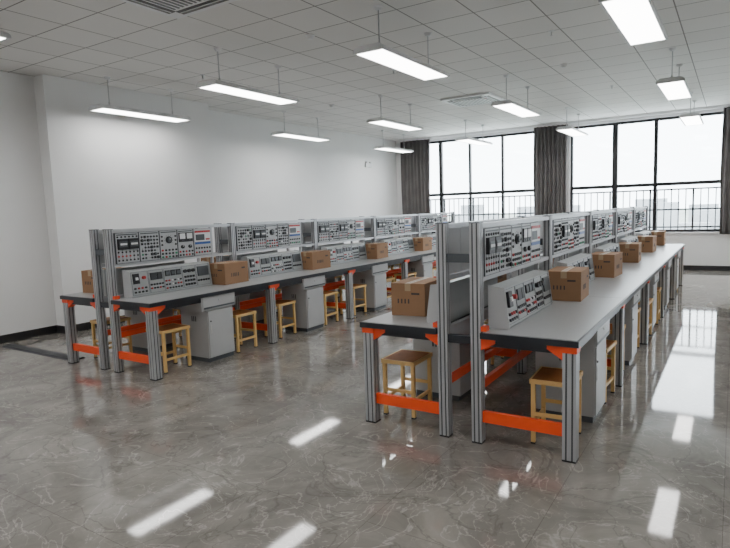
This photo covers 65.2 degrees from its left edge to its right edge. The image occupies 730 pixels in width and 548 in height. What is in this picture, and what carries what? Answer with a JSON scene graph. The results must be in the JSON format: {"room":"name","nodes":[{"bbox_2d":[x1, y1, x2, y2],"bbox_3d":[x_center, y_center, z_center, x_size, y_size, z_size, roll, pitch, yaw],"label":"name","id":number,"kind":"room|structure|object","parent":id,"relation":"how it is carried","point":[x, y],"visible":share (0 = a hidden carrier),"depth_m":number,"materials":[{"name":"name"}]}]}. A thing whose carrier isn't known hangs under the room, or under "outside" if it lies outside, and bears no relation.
{"room":"electronics workshop","nodes":[
{"label":"electronics workshop","id":0,"kind":"room"},
{"bbox_2d":[120,0,236,18],"bbox_3d":[-1.773,-2.554,5.197,0.960,0.054,0.960,2,8,33],"label":"air conditioner","id":1,"kind":"object","parent":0,"point":[177,9],"depth_m":5.47,"materials":[{"name":"white plastic"}]},
{"bbox_2d":[0,71,397,335],"bbox_3d":[-4.219,-1.100,9.381,0.894,3.700,19.330,2,8,33],"label":"wall","id":2,"kind":"structure","parent":0,"point":[68,170],"depth_m":9.16,"materials":[{"name":"paint"}]},
{"bbox_2d":[0,310,180,343],"bbox_3d":[-3.971,0.690,9.459,0.479,0.110,19.330,2,8,33],"label":"baseboard","id":3,"kind":"structure","parent":2,"relation":"attached to","point":[11,337],"depth_m":8.31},
{"bbox_2d":[365,161,371,166],"bbox_3d":[0.098,-3.063,15.955,0.080,0.150,0.300,2,8,33],"label":"emergency light","id":4,"kind":"object","parent":2,"relation":"attached to","point":[367,164],"visible":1,"depth_m":15.92,"materials":[{"name":"white plastic"}]},
{"bbox_2d":[0,265,729,547],"bbox_3d":[1.062,1.031,6.242,13.500,0.200,19.930,2,8,33],"label":"floor","id":5,"kind":"structure","parent":0,"point":[267,445],"depth_m":3.88,"materials":[{"name":"stone"}]},
{"bbox_2d":[2,344,84,360],"bbox_3d":[-4.112,0.986,7.258,1.660,0.018,0.180,2,8,33],"label":"cover","id":6,"kind":"object","parent":5,"relation":"on","point":[48,353],"visible":0.79,"depth_m":7.23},
{"bbox_2d":[90,316,132,357],"bbox_3d":[-3.051,0.767,6.891,0.294,0.461,0.354,3,8,36],"label":"bar stool","id":7,"kind":"object","parent":5,"relation":"on","point":[122,318],"visible":0.35,"depth_m":6.86,"materials":[{"name":"brown wood"}]},
{"bbox_2d":[60,224,272,380],"bbox_3d":[-2.336,0.196,6.896,1.620,1.546,1.830,2,8,33],"label":"workbench","id":8,"kind":"object","parent":5,"relation":"on","point":[147,294],"visible":1,"depth_m":6.44,"materials":[{"name":"metal"}]},
{"bbox_2d":[81,267,124,292],"bbox_3d":[-3.100,0.069,6.829,0.292,0.262,0.422,1,7,28],"label":"cardboard box","id":9,"kind":"object","parent":8,"relation":"on","point":[87,277],"visible":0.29,"depth_m":6.67,"materials":[{"name":"brown cardboard"}]},
{"bbox_2d":[209,261,248,284],"bbox_3d":[-1.728,-0.020,7.210,0.292,0.262,0.422,2,7,30],"label":"cardboard box","id":10,"kind":"object","parent":8,"relation":"on","point":[225,272],"visible":1,"depth_m":7.06,"materials":[{"name":"brown cardboard"}]},
{"bbox_2d":[159,323,191,373],"bbox_3d":[-2.139,0.808,6.248,0.294,0.461,0.354,2,8,35],"label":"bar stool","id":11,"kind":"object","parent":5,"relation":"on","point":[168,328],"visible":0.81,"depth_m":6.26,"materials":[{"name":"brown wood"}]},
{"bbox_2d":[172,308,181,336],"bbox_3d":[-2.539,0.661,7.686,0.294,0.461,0.354,2,8,32],"label":"bar stool","id":12,"kind":"object","parent":5,"relation":"on","point":[178,310],"visible":0.07,"depth_m":7.85,"materials":[{"name":"brown wood"}]},
{"bbox_2d":[233,309,257,352],"bbox_3d":[-1.557,0.699,7.042,0.294,0.461,0.354,2,7,31],"label":"bar stool","id":13,"kind":"object","parent":5,"relation":"on","point":[237,314],"visible":0.73,"depth_m":7.06,"materials":[{"name":"brown wood"}]},
{"bbox_2d":[275,289,281,315],"bbox_3d":[-1.555,0.464,9.156,0.294,0.461,0.354,2,7,31],"label":"bar stool","id":14,"kind":"object","parent":5,"relation":"on","point":[279,290],"visible":0.06,"depth_m":9.20,"materials":[{"name":"brown wood"}]},
{"bbox_2d":[262,299,296,338],"bbox_3d":[-1.155,0.606,7.756,0.294,0.461,0.354,2,7,31],"label":"bar stool","id":15,"kind":"object","parent":5,"relation":"on","point":[279,302],"visible":0.89,"depth_m":7.68,"materials":[{"name":"brown wood"}]},
{"bbox_2d":[214,219,351,343],"bbox_3d":[-1.376,-0.002,8.378,1.620,1.546,1.817,2,8,33],"label":"workbench","id":16,"kind":"object","parent":5,"relation":"on","point":[286,272],"visible":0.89,"depth_m":7.96,"materials":[{"name":"metal"}]},
{"bbox_2d":[201,255,228,262],"bbox_3d":[-2.127,-0.131,8.330,0.292,0.262,0.422,2,7,30],"label":"cardboard box","id":17,"kind":"object","parent":16,"relation":"on","point":[207,259],"visible":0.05,"depth_m":8.15,"materials":[{"name":"brown cardboard"}]},
{"bbox_2d":[301,250,330,269],"bbox_3d":[-0.771,-0.217,8.687,0.292,0.262,0.422,3,8,36],"label":"cardboard box","id":18,"kind":"object","parent":16,"relation":"on","point":[314,259],"visible":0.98,"depth_m":8.54,"materials":[{"name":"brown cardboard"}]},
{"bbox_2d":[323,290,338,325],"bbox_3d":[-0.610,0.503,8.513,0.294,0.461,0.354,2,7,30],"label":"bar stool","id":19,"kind":"object","parent":5,"relation":"on","point":[325,293],"visible":0.51,"depth_m":8.47,"materials":[{"name":"brown wood"}]},
{"bbox_2d":[334,275,342,299],"bbox_3d":[-0.633,0.267,10.641,0.294,0.461,0.354,2,7,30],"label":"bar stool","id":20,"kind":"object","parent":5,"relation":"on","point":[340,276],"visible":0.09,"depth_m":10.67,"materials":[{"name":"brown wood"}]},
{"bbox_2d":[275,216,406,318],"bbox_3d":[-0.419,-0.199,9.854,1.620,1.546,1.817,2,8,33],"label":"workbench","id":21,"kind":"object","parent":5,"relation":"on","point":[370,272],"visible":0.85,"depth_m":9.43,"materials":[{"name":"metal"}]},
{"bbox_2d":[365,243,387,258],"bbox_3d":[0.186,-0.415,10.163,0.292,0.262,0.422,2,7,30],"label":"cardboard box","id":22,"kind":"object","parent":21,"relation":"on","point":[373,250],"visible":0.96,"depth_m":9.99,"materials":[{"name":"brown cardboard"}]},
{"bbox_2d":[339,284,366,315],"bbox_3d":[-0.190,0.412,9.196,0.294,0.461,0.354,2,8,34],"label":"bar stool","id":23,"kind":"object","parent":5,"relation":"on","point":[355,286],"visible":0.66,"depth_m":9.13,"materials":[{"name":"brown wood"}]},
{"bbox_2d":[335,214,435,296],"bbox_3d":[0.537,-0.396,11.330,1.620,1.546,1.817,2,8,33],"label":"workbench","id":24,"kind":"object","parent":5,"relation":"on","point":[420,262],"visible":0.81,"depth_m":10.89,"materials":[{"name":"metal"}]},
{"bbox_2d":[413,237,431,250],"bbox_3d":[1.142,-0.612,11.639,0.292,0.262,0.422,2,7,32],"label":"cardboard box","id":25,"kind":"object","parent":24,"relation":"on","point":[420,243],"visible":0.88,"depth_m":11.47,"materials":[{"name":"brown cardboard"}]},
{"bbox_2d":[386,277,394,297],"bbox_3d":[0.314,0.304,10.014,0.294,0.461,0.354,3,8,35],"label":"bar stool","id":26,"kind":"object","parent":5,"relation":"on","point":[387,278],"visible":0.16,"depth_m":10.01,"materials":[{"name":"brown wood"}]},
{"bbox_2d":[394,272,416,281],"bbox_3d":[0.757,0.215,10.673,0.294,0.461,0.354,2,7,32],"label":"bar stool","id":27,"kind":"object","parent":5,"relation":"on","point":[409,273],"visible":0.27,"depth_m":10.58,"materials":[{"name":"brown wood"}]},
{"bbox_2d":[381,349,432,419],"bbox_3d":[0.352,0.895,4.689,0.294,0.461,0.354,2,7,31],"label":"bar stool","id":28,"kind":"object","parent":5,"relation":"on","point":[402,357],"visible":0.78,"depth_m":4.62,"materials":[{"name":"brown wood"}]},
{"bbox_2d":[386,212,467,284],"bbox_3d":[1.534,-0.602,12.869,1.620,1.546,1.967,2,8,33],"label":"workbench","id":29,"kind":"object","parent":5,"relation":"on","point":[424,223],"visible":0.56,"depth_m":12.32,"materials":[{"name":"metal"}]},
{"bbox_2d":[360,216,625,463],"bbox_3d":[1.134,0.318,4.729,1.620,1.546,1.830,2,8,33],"label":"workbench","id":30,"kind":"object","parent":5,"relation":"on","point":[521,312],"visible":1,"depth_m":4.20,"materials":[{"name":"metal"}]},
{"bbox_2d":[391,277,436,316],"bbox_3d":[0.441,0.181,4.735,0.292,0.262,0.422,1,7,28],"label":"cardboard box","id":31,"kind":"object","parent":30,"relation":"on","point":[409,296],"visible":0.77,"depth_m":4.55,"materials":[{"name":"brown cardboard"}]},
{"bbox_2d":[548,266,588,301],"bbox_3d":[1.843,0.083,5.180,0.292,0.262,0.422,2,7,30],"label":"cardboard box","id":32,"kind":"object","parent":30,"relation":"on","point":[571,283],"visible":0.89,"depth_m":5.01,"materials":[{"name":"brown cardboard"}]},
{"bbox_2d":[484,319,503,365],"bbox_3d":[1.301,0.702,6.135,0.294,0.461,0.354,2,8,32],"label":"bar stool","id":33,"kind":"object","parent":5,"relation":"on","point":[486,320],"visible":0.18,"depth_m":5.95,"materials":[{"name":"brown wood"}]},
{"bbox_2d":[529,366,582,443],"bbox_3d":[1.351,0.935,4.027,0.294,0.461,0.354,2,7,30],"label":"bar stool","id":34,"kind":"object","parent":5,"relation":"on","point":[544,376],"visible":0.59,"depth_m":3.97,"materials":[{"name":"brown wood"}]},
{"bbox_2d":[484,212,650,386],"bbox_3d":[2.094,0.120,6.211,1.620,1.546,1.817,2,8,33],"label":"workbench","id":35,"kind":"object","parent":5,"relation":"on","point":[558,236],"visible":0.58,"depth_m":5.71,"materials":[{"name":"metal"}]},
{"bbox_2d":[469,274,506,282],"bbox_3d":[1.306,0.002,6.069,0.292,0.262,0.422,2,7,30],"label":"cardboard box","id":36,"kind":"object","parent":35,"relation":"on","point":[501,278],"visible":0.09,"depth_m":6.04,"materials":[{"name":"brown cardboard"}]},
{"bbox_2d":[591,252,622,277],"bbox_3d":[2.800,-0.114,6.656,0.292,0.262,0.422,3,8,36],"label":"cardboard box","id":37,"kind":"object","parent":35,"relation":"on","point":[606,264],"visible":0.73,"depth_m":6.48,"materials":[{"name":"brown cardboard"}]},
{"bbox_2d":[552,210,665,344],"bbox_3d":[3.051,-0.077,7.687,1.620,1.546,1.817,2,8,33],"label":"workbench","id":38,"kind":"object","parent":5,"relation":"on","point":[598,228],"visible":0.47,"depth_m":7.11,"materials":[{"name":"metal"}]},
{"bbox_2d":[619,242,641,262],"bbox_3d":[3.756,-0.312,8.132,0.292,0.262,0.422,2,7,30],"label":"cardboard box","id":39,"kind":"object","parent":38,"relation":"on","point":[631,251],"visible":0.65,"depth_m":7.95,"materials":[{"name":"brown cardboard"}]},
{"bbox_2d":[604,340,616,403],"bbox_3d":[1.959,0.817,4.896,0.294,0.461,0.354,3,8,35],"label":"bar stool","id":40,"kind":"object","parent":5,"relation":"on","point":[610,344],"visible":0.29,"depth_m":4.92,"materials":[{"name":"brown wood"}]},
{"bbox_2d":[607,323,625,370],"bbox_3d":[2.336,0.735,5.517,0.294,0.461,0.354,2,7,31],"label":"bar stool","id":41,"kind":"object","parent":5,"relation":"on","point":[608,356],"visible":0.07,"depth_m":5.54,"materials":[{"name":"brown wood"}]},
{"bbox_2d":[592,208,676,317],"bbox_3d":[4.008,-0.275,9.163,1.620,1.546,1.817,2,8,33],"label":"workbench","id":42,"kind":"object","parent":5,"relation":"on","point":[622,220],"visible":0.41,"depth_m":8.66,"materials":[{"name":"metal"}]},
{"bbox_2d":[638,235,656,252],"bbox_3d":[4.713,-0.509,9.608,0.292,0.262,0.422,2,8,34],"label":"cardboard box","id":43,"kind":"object","parent":42,"relation":"on","point":[649,242],"visible":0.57,"depth_m":9.42,"materials":[{"name":"brown cardboard"}]},
{"bbox_2d":[637,307,640,347],"bbox_3d":[2.888,0.620,6.383,0.294,0.461,0.354,3,8,35],"label":"bar stool","id":44,"kind":"object","parent":5,"relation":"on","point":[639,308],"visible":0.17,"depth_m":6.42,"materials":[{"name":"brown wood"}]},
{"bbox_2d":[638,298,653,335],"bbox_3d":[3.326,0.539,6.968,0.294,0.461,0.354,2,8,34],"label":"bar stool","id":45,"kind":"object","parent":5,"relation":"on","point":[650,299],"visible":0.29,"depth_m":7.01,"materials":[{"name":"brown wood"}]},
{"bbox_2d":[617,206,684,298],"bbox_3d":[5.005,-0.480,10.701,1.620,1.546,1.967,2,8,33],"label":"workbench","id":46,"kind":"object","parent":5,"relation":"on","point":[640,216],"visible":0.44,"depth_m":10.18,"materials":[{"name":"metal"}]},
{"bbox_2d":[651,231,665,245],"bbox_3d":[5.610,-0.694,10.992,0.292,0.262,0.422,2,7,32],"label":"cardboard box","id":47,"kind":"object","parent":46,"relation":"on","point":[661,235],"visible":0.42,"depth_m":10.79,"materials":[{"name":"brown cardboard"}]},
{"bbox_2d":[655,287,661,324],"bbox_3d":[3.876,0.426,7.820,0.294,0.461,0.354,2,7,32],"label":"bar stool","id":48,"kind":"object","parent":5,"relation":"on","point":[658,288],"visible":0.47,"depth_m":7.63,"materials":[{"name":"brown wood"}]},
{"bbox_2d":[0,0,729,140],"bbox_3d":[0.929,-2.843,5.811,13.500,0.200,19.930,2,8,33],"label":"ceiling","id":49,"kind":"structure","parent":0,"point":[476,42],"depth_m":7.57,"materials":[{"name":"tile"}]},
{"bbox_2d":[0,31,10,42],"bbox_3d":[-3.615,-2.175,4.306,0.350,0.483,1.580,2,8,33],"label":"light","id":50,"kind":"object","parent":49,"relation":"hanging from","point":[4,36],"visible":1,"depth_m":4.88,"materials":[{"name":"white plastic"}]},
{"bbox_2d":[88,76,190,122],"bbox_3d":[-3.433,-2.680,8.786,0.350,0.483,1.580,2,8,33],"label":"light","id":51,"kind":"object","parent":49,"relation":"hanging from","point":[103,108],"visible":1,"depth_m":8.64,"materials":[{"name":"white plastic"}]},
{"bbox_2d":[196,47,299,104],"bbox_3d":[-1.512,-2.609,7.550,0.350,0.483,1.580,2,8,33],"label":"light","id":52,"kind":"object","parent":49,"relation":"hanging from","point":[214,85],"visible":1,"depth_m":7.40,"materials":[{"name":"white plastic"}]},
{"bbox_2d":[271,111,330,141],"bbox_3d":[-1.331,-3.114,12.030,0.350,0.483,1.580,2,8,33],"label":"light","id":53,"kind":"object","parent":49,"relation":"hanging from","point":[284,133],"visible":1,"depth_m":11.87,"materials":[{"name":"white plastic"}]},
{"bbox_2d":[305,34,314,39],"bbox_3d":[-0.639,-2.759,6.652,0.110,0.045,0.110,2,8,33],"label":"smoke detector","id":54,"kind":"object","parent":49,"relation":"attached to","point":[309,36],"visible":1,"depth_m":6.62,"materials":[{"name":"white plastic"}]},
{"bbox_2d":[373,130,413,152],"bbox_3d":[0.772,-3.547,15.274,0.350,0.483,1.580,2,8,33],"label":"light","id":55,"kind":"object","parent":49,"relation":"hanging from","point":[385,148],"visible":1,"depth_m":15.06,"materials":[{"name":"white plastic"}]},
{"bbox_2d":[366,95,423,130],"bbox_3d":[0.590,-3.042,10.794,0.350,0.483,1.580,2,8,33],"label":"light","id":56,"kind":"object","parent":49,"relation":"hanging from","point":[380,120],"visible":1,"depth_m":10.63,"materials":[{"name":"white plastic"}]},
{"bbox_2d":[353,5,449,80],"bbox_3d":[0.445,-2.536,6.292,0.350,0.483,1.580,2,8,33],"label":"light","id":57,"kind":"object","parent":49,"relation":"hanging from","point":[381,54],"visible":1,"depth_m":6.12,"materials":[{"name":"white plastic"}]},
{"bbox_2d":[455,120,492,145],"bbox_3d":[2.693,-3.476,14.039,0.350,0.483,1.580,2,8,33],"label":"light","id":58,"kind":"object","parent":49,"relation":"hanging from","point":[465,139],"visible":1,"depth_m":13.81,"materials":[{"name":"white plastic"}]},
{"bbox_2d":[491,74,540,117],"bbox_3d":[2.547,-2.970,9.536,0.350,0.483,1.580,2,8,33],"label":"light","id":59,"kind":"object","parent":49,"relation":"hanging from","point":[509,106],"visible":1,"depth_m":9.35,"materials":[{"name":"white plastic"}]},
{"bbox_2d":[399,104,729,141],"bbox_3d":[6.250,-3.774,13.708,12.450,0.060,0.060,2,8,33],"label":"track","id":60,"kind":"object","parent":49,"relation":"attached to","point":[724,105],"visible":1,"depth_m":14.28,"materials":[{"name":"white metal"}]},
{"bbox_2d":[400,139,429,235],"bbox_3d":[1.506,-2.533,16.951,0.979,2.800,0.116,2,8,33],"label":"curtain","id":61,"kind":"object","parent":60,"relation":"hanging from","point":[415,166],"visible":0.62,"depth_m":16.90,"materials":[{"name":"fabric"}]},
{"bbox_2d":[533,124,567,218],"bbox_3d":[4.810,-2.410,14.826,0.879,2.800,0.116,2,8,33],"label":"curtain","id":62,"kind":"object","parent":60,"relation":"hanging from","point":[550,152],"visible":0.69,"depth_m":14.80,"materials":[{"name":"fabric"}]},
{"bbox_2d":[719,107,729,233],"bbox_3d":[8.304,-2.280,12.582,0.809,2.800,0.115,2,8,33],"label":"curtain","id":63,"kind":"object","parent":60,"relation":"hanging from","point":[725,149],"visible":1,"depth_m":12.76,"materials":[{"name":"fabric"}]},
{"bbox_2d":[556,107,587,136],"bbox_3d":[4.650,-3.403,12.780,0.350,0.483,1.580,2,8,33],"label":"light","id":64,"kind":"object","parent":49,"relation":"hanging from","point":[569,130],"visible":1,"depth_m":12.56,"materials":[{"name":"white plastic"}]},
{"bbox_2d":[598,0,667,45],"bbox_3d":[2.401,-2.463,5.034,0.350,0.483,1.580,2,8,33],"label":"light","id":65,"kind":"object","parent":49,"relation":"hanging from","point":[638,22],"visible":1,"depth_m":4.99,"materials":[{"name":"white plastic"}]},
{"bbox_2d":[656,47,692,100],"bbox_3d":[4.504,-2.897,8.278,0.350,0.483,1.580,2,8,33],"label":"light","id":66,"kind":"object","parent":49,"relation":"hanging from","point":[672,88],"visible":1,"depth_m":8.05,"materials":[{"name":"white plastic"}]},
{"bbox_2d":[679,92,703,125],"bbox_3d":[6.606,-3.330,11.522,0.350,0.483,1.580,2,8,33],"label":"light","id":67,"kind":"object","parent":49,"relation":"hanging from","point":[688,119],"visible":0.92,"depth_m":11.31,"materials":[{"name":"white plastic"}]},
{"bbox_2d":[440,92,505,107],"bbox_3d":[2.089,-3.330,10.972,0.960,0.054,0.960,2,8,33],"label":"air conditioner","id":68,"kind":"object","parent":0,"point":[486,97],"depth_m":10.80,"materials":[{"name":"white plastic"}]},
{"bbox_2d":[396,107,729,265],"bbox_3d":[6.308,-1.996,14.178,13.350,3.700,0.250,2,8,33],"label":"wall","id":69,"kind":"structure","parent":0,"point":[703,249],"depth_m":13.38,"materials":[{"name":"paint"}]},
{"bbox_2d":[430,195,533,221],"bbox_3d":[3.204,-1.597,16.477,3.970,1.230,0.040,2,8,33],"label":"railing","id":70,"kind":"object","parent":69,"relation":"attached to","point":[519,196],"visible":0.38,"depth_m":16.33,"materials":[{"name":"metal"}]},
{"bbox_2d":[430,131,533,233],"bbox_3d":[3.050,-2.495,16.186,3.770,2.690,0.090,2,8,33],"label":"frame","id":71,"kind":"object","parent":69,"relation":"attached to","point":[441,194],"visible":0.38,"depth_m":16.12,"materials":[{"name":"metal"}]},
{"bbox_2d":[434,260,729,270],"bbox_3d":[6.373,-0.196,14.217,12.670,0.110,0.015,2,8,33],"label":"baseboard","id":72,"kind":"structure","parent":69,"relation":"attached to","point":[685,267],"depth_m":13.22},
{"bbox_2d":[573,187,719,229],"bbox_3d":[6.873,-1.460,14.117,3.560,1.230,0.040,2,8,33],"label":"railing","id":73,"kind":"object","parent":69,"relation":"attached to","point":[700,188],"visible":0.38,"depth_m":13.79,"materials":[{"name":"metal"}]},
{"bbox_2d":[570,111,722,231],"bbox_3d":[6.720,-2.359,13.826,3.360,2.690,0.090,2,8,33],"label":"frame","id":74,"kind":"object","parent":69,"relation":"attached to","point":[614,186],"visible":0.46,"depth_m":13.81,"materials":[{"name":"black metal"}]},
{"bbox_2d":[627,232,718,233],"bbox_3d":[6.389,-1.007,14.083,11.750,0.030,0.040,2,8,33],"label":"sill","id":75,"kind":"structure","parent":69,"relation":"attached to","point":[635,232],"depth_m":13.35,"materials":[{"name":"paint"}]},
{"label":"outside","id":76,"kind":"structure","parent":0,"visible":0},
{"bbox_2d":[447,210,688,222],"bbox_3d":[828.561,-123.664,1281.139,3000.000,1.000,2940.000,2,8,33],"label":"ground","id":77,"kind":"structure","parent":76,"point":[681,212],"depth_m":2046.95,"materials":[{"name":"grey"}]},
{"bbox_2d":[455,198,719,229],"bbox_3d":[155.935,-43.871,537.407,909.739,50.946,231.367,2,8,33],"label":"city skyline","id":78,"kind":"object","parent":77,"relation":"on","point":[711,213],"visible":0.04,"depth_m":473.83}
]}

